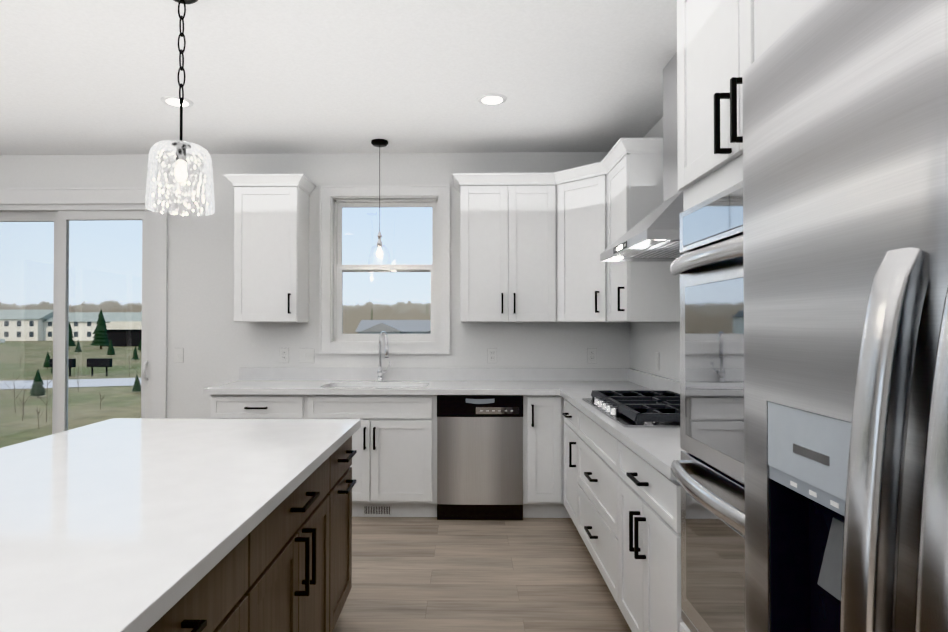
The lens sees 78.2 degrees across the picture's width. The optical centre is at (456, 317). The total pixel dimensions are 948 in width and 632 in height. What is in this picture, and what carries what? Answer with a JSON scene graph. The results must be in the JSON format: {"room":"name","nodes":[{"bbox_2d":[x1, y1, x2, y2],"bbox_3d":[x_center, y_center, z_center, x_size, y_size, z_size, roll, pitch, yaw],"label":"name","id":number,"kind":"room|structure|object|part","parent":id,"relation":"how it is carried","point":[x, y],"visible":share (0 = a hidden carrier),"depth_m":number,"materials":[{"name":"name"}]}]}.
{"room":"kitchen","nodes":[
{"label":"kitchen","id":0,"kind":"room"},
{"bbox_2d":[0,152,629,418],"bbox_3d":[-2.096,0.044,4.781,7.280,2.740,0.160,0,-1,1],"label":"wall","id":1,"kind":"structure","parent":0,"point":[212,338],"depth_m":4.69,"materials":[{"name":"paint"}]},
{"bbox_2d":[0,187,167,447],"bbox_3d":[-3.740,0.178,4.780,2.810,2.472,0.200,0,-1,1],"label":"sliding door","id":2,"kind":"structure","parent":1,"relation":"in","point":[60,207],"depth_m":4.75,"materials":[{"name":"paint"}]},
{"bbox_2d":[174,348,183,362],"bbox_3d":[-2.241,0.301,4.692,0.075,0.119,0.016,0,-1,1],"label":"light switch","id":3,"kind":"object","parent":1,"relation":"attached to","point":[178,352],"depth_m":4.69,"materials":[{"name":"white plastic"}]},
{"bbox_2d":[232,178,311,321],"bbox_3d":[-1.431,-0.500,4.528,0.480,1.067,0.327,0,-1,1],"label":"upper cabinet","id":4,"kind":"object","parent":1,"relation":"attached to","point":[271,215],"depth_m":4.37,"materials":[{"name":"white paint"}]},
{"bbox_3d":[-0.183,-1.032,4.091,3.101,0.078,1.167,0,-1,1],"label":"crown moulding","id":5,"kind":"part","parent":4,"relation":"part of","materials":[{"name":"white paint"}]},
{"bbox_2d":[279,348,288,362],"bbox_3d":[-1.387,0.301,4.679,0.075,0.119,0.008,0,-1,1],"label":"outlet","id":6,"kind":"object","parent":1,"relation":"attached to","point":[283,352],"depth_m":4.68,"materials":[{"name":"white plastic"}]},
{"bbox_2d":[299,348,313,362],"bbox_3d":[-1.204,0.301,4.673,0.121,0.119,0.016,0,-1,1],"label":"light switch","id":7,"kind":"object","parent":1,"relation":"attached to","point":[306,355],"depth_m":4.68,"materials":[{"name":"white plastic"}]},
{"bbox_2d":[319,184,449,353],"bbox_3d":[-0.576,-0.389,4.738,1.048,1.355,0.170,0,-1,1],"label":"window","id":8,"kind":"structure","parent":1,"relation":"in","point":[334,200],"depth_m":4.67,"materials":[{"name":"paint"}]},
{"bbox_2d":[239,368,626,378],"bbox_3d":[-0.184,0.449,4.648,3.124,0.100,0.020,0,-1,1],"label":"backsplash","id":9,"kind":"structure","parent":1,"relation":"attached to","point":[244,373],"depth_m":4.64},
{"bbox_2d":[488,348,496,362],"bbox_3d":[0.284,0.301,4.648,0.075,0.119,0.008,0,-1,1],"label":"outlet","id":10,"kind":"object","parent":1,"relation":"attached to","point":[492,352],"depth_m":4.65,"materials":[{"name":"white plastic"}]},
{"bbox_2d":[460,174,547,321],"bbox_3d":[0.417,-0.501,4.466,0.775,1.067,0.381,0,-1,1],"label":"upper cabinet","id":11,"kind":"object","parent":1,"relation":"attached to","point":[533,246],"depth_m":4.34,"materials":[{"name":"white paint"}]},
{"bbox_2d":[548,162,599,321],"bbox_3d":[1.024,-0.503,4.298,0.694,1.067,0.695,0,-1,1],"label":"upper cabinet","id":12,"kind":"object","parent":1,"relation":"attached to","point":[573,193],"depth_m":4.21,"materials":[{"name":"white paint"}]},
{"bbox_2d":[587,348,596,362],"bbox_3d":[1.077,0.301,4.634,0.075,0.119,0.008,0,-1,1],"label":"outlet","id":13,"kind":"object","parent":1,"relation":"attached to","point":[591,352],"depth_m":4.63,"materials":[{"name":"white plastic"}]},
{"bbox_2d":[0,0,676,154],"bbox_3d":[-2.181,-1.437,0.243,7.280,0.120,9.270,0,-1,1],"label":"ceiling","id":14,"kind":"structure","parent":0,"point":[88,77],"depth_m":3.21,"materials":[{"name":"white paint"}]},
{"bbox_2d":[161,96,193,107],"bbox_3d":[-1.728,-1.335,3.602,0.183,0.007,0.183,1,-1,-44],"label":"recessed light","id":15,"kind":"object","parent":14,"relation":"in","point":[169,100],"depth_m":3.58,"materials":[{"name":"paint"}]},
{"bbox_2d":[145,0,214,215],"bbox_3d":[-1.141,-0.898,2.413,0.262,0.906,0.262,0,-1,1],"label":"pendant light","id":16,"kind":"object","parent":14,"relation":"hanging from","point":[180,148],"visible":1,"depth_m":2.41,"materials":[{"name":"glass"}]},
{"bbox_2d":[368,139,390,263],"bbox_3d":[-0.580,-0.868,4.383,0.172,0.922,0.172,0,-1,1],"label":"light","id":17,"kind":"object","parent":14,"relation":"hanging from","point":[379,143],"visible":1,"depth_m":4.37,"materials":[{"name":"black metal"}]},
{"bbox_2d":[477,93,506,105],"bbox_3d":[0.217,-1.335,3.566,0.183,0.007,0.183,1,-1,-44],"label":"recessed light","id":18,"kind":"object","parent":14,"relation":"in","point":[490,99],"depth_m":3.55,"materials":[{"name":"paint"}]},
{"bbox_2d":[332,517,631,631],"bbox_3d":[-2.181,1.413,0.211,7.280,0.100,9.270,0,-1,1],"label":"floor","id":19,"kind":"structure","parent":0,"point":[421,574],"depth_m":3.11,"materials":[{"name":"wood"}]},
{"bbox_2d":[140,422,360,631],"bbox_3d":[-0.899,0.940,1.498,0.866,0.875,2.499,0,-1,1],"label":"kitchen island","id":20,"kind":"object","parent":19,"relation":"on","point":[291,572],"depth_m":1.76,"materials":[{"name":"brown wood"}]},
{"bbox_2d":[0,418,359,631],"bbox_3d":[-1.070,0.482,1.496,1.185,0.038,2.540,0,-1,1],"label":"island countertop","id":21,"kind":"structure","parent":20,"relation":"on","point":[103,524],"depth_m":1.44,"materials":[{"name":"white stone"}]},
{"bbox_2d":[210,395,306,418],"bbox_3d":[-1.384,0.972,4.350,0.676,0.875,0.605,0,-1,1],"label":"base cabinet","id":22,"kind":"object","parent":19,"relation":"on","point":[222,406],"depth_m":4.07,"materials":[{"name":"white paint"}]},
{"bbox_2d":[307,395,434,516],"bbox_3d":[-0.597,0.972,4.335,0.897,0.875,0.605,0,-1,1],"label":"base cabinet","id":23,"kind":"object","parent":19,"relation":"on","point":[393,465],"depth_m":4.05,"materials":[{"name":"white paint"}]},
{"bbox_2d":[435,395,538,519],"bbox_3d":[0.165,0.972,4.321,0.775,0.875,0.605,0,-1,1],"label":"base cabinet","id":24,"kind":"object","parent":19,"relation":"on","point":[487,446],"depth_m":4.02,"materials":[{"name":"white paint"}]},
{"bbox_2d":[203,379,650,394],"bbox_3d":[-0.190,0.514,4.334,3.124,0.038,0.647,0,-1,1],"label":"countertop","id":25,"kind":"structure","parent":24,"relation":"on","point":[242,386],"depth_m":4.13,"materials":[{"name":"white stone"}]},
{"bbox_2d":[331,383,426,386],"bbox_3d":[-0.595,0.632,4.301,0.822,0.222,0.482,0,-1,1],"label":"sink","id":26,"kind":"object","parent":25,"relation":"in","point":[332,384],"depth_m":4.52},
{"bbox_2d":[375,331,390,382],"bbox_3d":[-0.571,0.299,4.500,0.120,0.395,0.206,0,-1,1],"label":"faucet","id":27,"kind":"object","parent":25,"relation":"on","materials":[{"name":"silver metal"}]},
{"bbox_2d":[437,395,522,519],"bbox_3d":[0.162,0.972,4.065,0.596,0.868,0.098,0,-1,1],"label":"dishwasher","id":28,"kind":"object","parent":24,"relation":"in","point":[480,437],"depth_m":4.02,"materials":[{"name":"silver metal"}]},
{"bbox_2d":[539,395,550,517],"bbox_3d":[0.604,0.972,4.313,0.248,0.875,0.605,0,-1,1],"label":"base cabinet","id":29,"kind":"object","parent":19,"relation":"on","point":[544,400],"depth_m":4.03,"materials":[{"name":"white paint"}]},
{"bbox_2d":[551,395,574,523],"bbox_3d":[0.999,0.965,3.747,0.680,0.875,0.569,0,-1,1],"label":"base cabinet","id":30,"kind":"object","parent":19,"relation":"on","point":[562,410],"depth_m":4.02,"materials":[{"name":"white paint"}]},
{"bbox_2d":[575,411,614,598],"bbox_3d":[1.018,0.957,2.997,0.614,0.875,1.054,0,-1,1],"label":"base cabinet","id":31,"kind":"object","parent":19,"relation":"on","point":[592,453],"depth_m":2.97,"materials":[{"name":"white paint"}]},
{"bbox_2d":[615,439,683,631],"bbox_3d":[1.003,0.948,2.169,0.614,0.875,0.727,0,-1,1],"label":"base cabinet","id":32,"kind":"object","parent":19,"relation":"on","point":[647,505],"depth_m":2.13,"materials":[{"name":"white paint"}]},
{"bbox_2d":[559,391,682,482],"bbox_3d":[1.017,0.498,2.899,0.658,0.038,2.177,0,-1,1],"label":"countertop","id":33,"kind":"structure","parent":32,"relation":"on","point":[647,423],"depth_m":2.58,"materials":[{"name":"white stone"}]},
{"bbox_2d":[582,390,679,426],"bbox_3d":[1.001,0.451,2.988,0.530,0.057,0.930,0,-1,1],"label":"cooktop","id":34,"kind":"object","parent":33,"relation":"in","point":[624,408],"depth_m":2.83,"materials":[{"name":"black metal"}]},
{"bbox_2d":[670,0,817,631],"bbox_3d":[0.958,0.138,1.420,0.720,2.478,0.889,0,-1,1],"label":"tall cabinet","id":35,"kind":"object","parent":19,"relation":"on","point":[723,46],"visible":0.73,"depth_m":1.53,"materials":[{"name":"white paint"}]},
{"bbox_2d":[670,181,745,631],"bbox_3d":[0.934,0.291,1.391,0.673,1.230,0.754,0,-1,1],"label":"wall oven","id":36,"kind":"object","parent":35,"relation":"in","point":[710,471],"depth_m":1.52,"materials":[{"name":"silver metal"}]},
{"bbox_2d":[742,0,947,631],"bbox_3d":[0.835,0.470,0.512,0.878,1.793,0.893,0,-1,1],"label":"refrigerator","id":37,"kind":"object","parent":19,"relation":"on","point":[845,182],"visible":1,"depth_m":0.69,"materials":[{"name":"silver metal"}]},
{"bbox_2d":[630,117,679,380],"bbox_3d":[1.378,-0.008,0.161,0.160,2.740,8.950,0,-1,1],"label":"wall","id":38,"kind":"structure","parent":0,"point":[648,340],"depth_m":3.99,"materials":[{"name":"paint"}]},
{"bbox_2d":[600,142,679,321],"bbox_3d":[1.172,-0.508,3.801,0.381,1.067,0.541,0,-1,1],"label":"upper cabinet","id":39,"kind":"object","parent":38,"relation":"attached to","point":[631,173],"depth_m":3.54,"materials":[{"name":"white paint"}]},
{"bbox_2d":[600,52,683,261],"bbox_3d":[1.092,-0.840,2.991,0.512,1.005,0.900,0,-1,1],"label":"range hood","id":40,"kind":"object","parent":38,"relation":"attached to","point":[653,235],"visible":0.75,"depth_m":2.98,"materials":[{"name":"silver metal"}]},
{"bbox_2d":[627,368,679,398],"bbox_3d":[1.341,0.433,3.207,0.020,0.100,2.804,0,-1,1],"label":"backsplash","id":41,"kind":"structure","parent":38,"relation":"attached to","point":[657,383],"depth_m":3.94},
{"bbox_2d":[655,352,659,369],"bbox_3d":[1.364,0.293,3.964,0.008,0.116,0.072,0,-1,1],"label":"outlet","id":42,"kind":"object","parent":38,"relation":"attached to","point":[657,358],"depth_m":3.95,"materials":[{"name":"white plastic"}]},
{"label":"outside","id":43,"kind":"structure","parent":0,"visible":0},
{"bbox_2d":[0,341,140,447],"bbox_3d":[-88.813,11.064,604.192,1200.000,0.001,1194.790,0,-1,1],"label":"lawn","id":44,"kind":"structure","parent":43,"point":[73,394],"depth_m":36.53,"materials":[{"name":"green plant"}]},
{"bbox_2d":[50,359,75,375],"bbox_3d":[-32.377,4.075,47.881,1.900,1.450,0.400,0,-1,1],"label":"mailbox","id":45,"kind":"object","parent":44,"relation":"on","point":[71,362],"depth_m":47.70,"materials":[{"name":"black metal"}]},
{"bbox_2d":[5,309,141,426],"bbox_3d":[-40.070,1.510,62.173,60.523,6.904,81.775,0,-1,1],"label":"trees","id":46,"kind":"object","parent":44,"relation":"on","point":[101,340],"depth_m":67.91,"materials":[{"name":"green plant"}]},
{"bbox_2d":[87,358,111,375],"bbox_3d":[-29.570,4.079,48.228,1.900,1.450,0.400,0,-1,1],"label":"mailbox","id":47,"kind":"object","parent":44,"relation":"on","point":[94,362],"depth_m":48.04,"materials":[{"name":"black metal"}]},
{"bbox_2d":[0,310,430,345],"bbox_3d":[-83.876,1.593,144.992,178.000,8.600,70.000,0,-1,1],"label":"houses","id":48,"kind":"structure","parent":44,"relation":"on","point":[374,324],"depth_m":152.02,"materials":[{"name":"white"}]},
{"bbox_2d":[0,378,140,388],"bbox_3d":[-32.971,4.924,61.593,152.394,0.001,62.796,0,-1,1],"label":"street","id":49,"kind":"structure","parent":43,"point":[102,382],"depth_m":41.80,"materials":[{"name":"grey asphalt"}]},
{"bbox_2d":[0,298,430,316],"bbox_3d":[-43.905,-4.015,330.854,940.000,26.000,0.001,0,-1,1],"label":"tree line far","id":50,"kind":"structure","parent":43,"point":[104,305],"depth_m":333.68,"materials":[{"name":"plant"}]},
{"bbox_2d":[0,289,430,333],"bbox_3d":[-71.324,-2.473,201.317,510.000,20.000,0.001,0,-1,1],"label":"distant trees","id":51,"kind":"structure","parent":43,"point":[353,316],"depth_m":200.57,"materials":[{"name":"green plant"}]}
]}

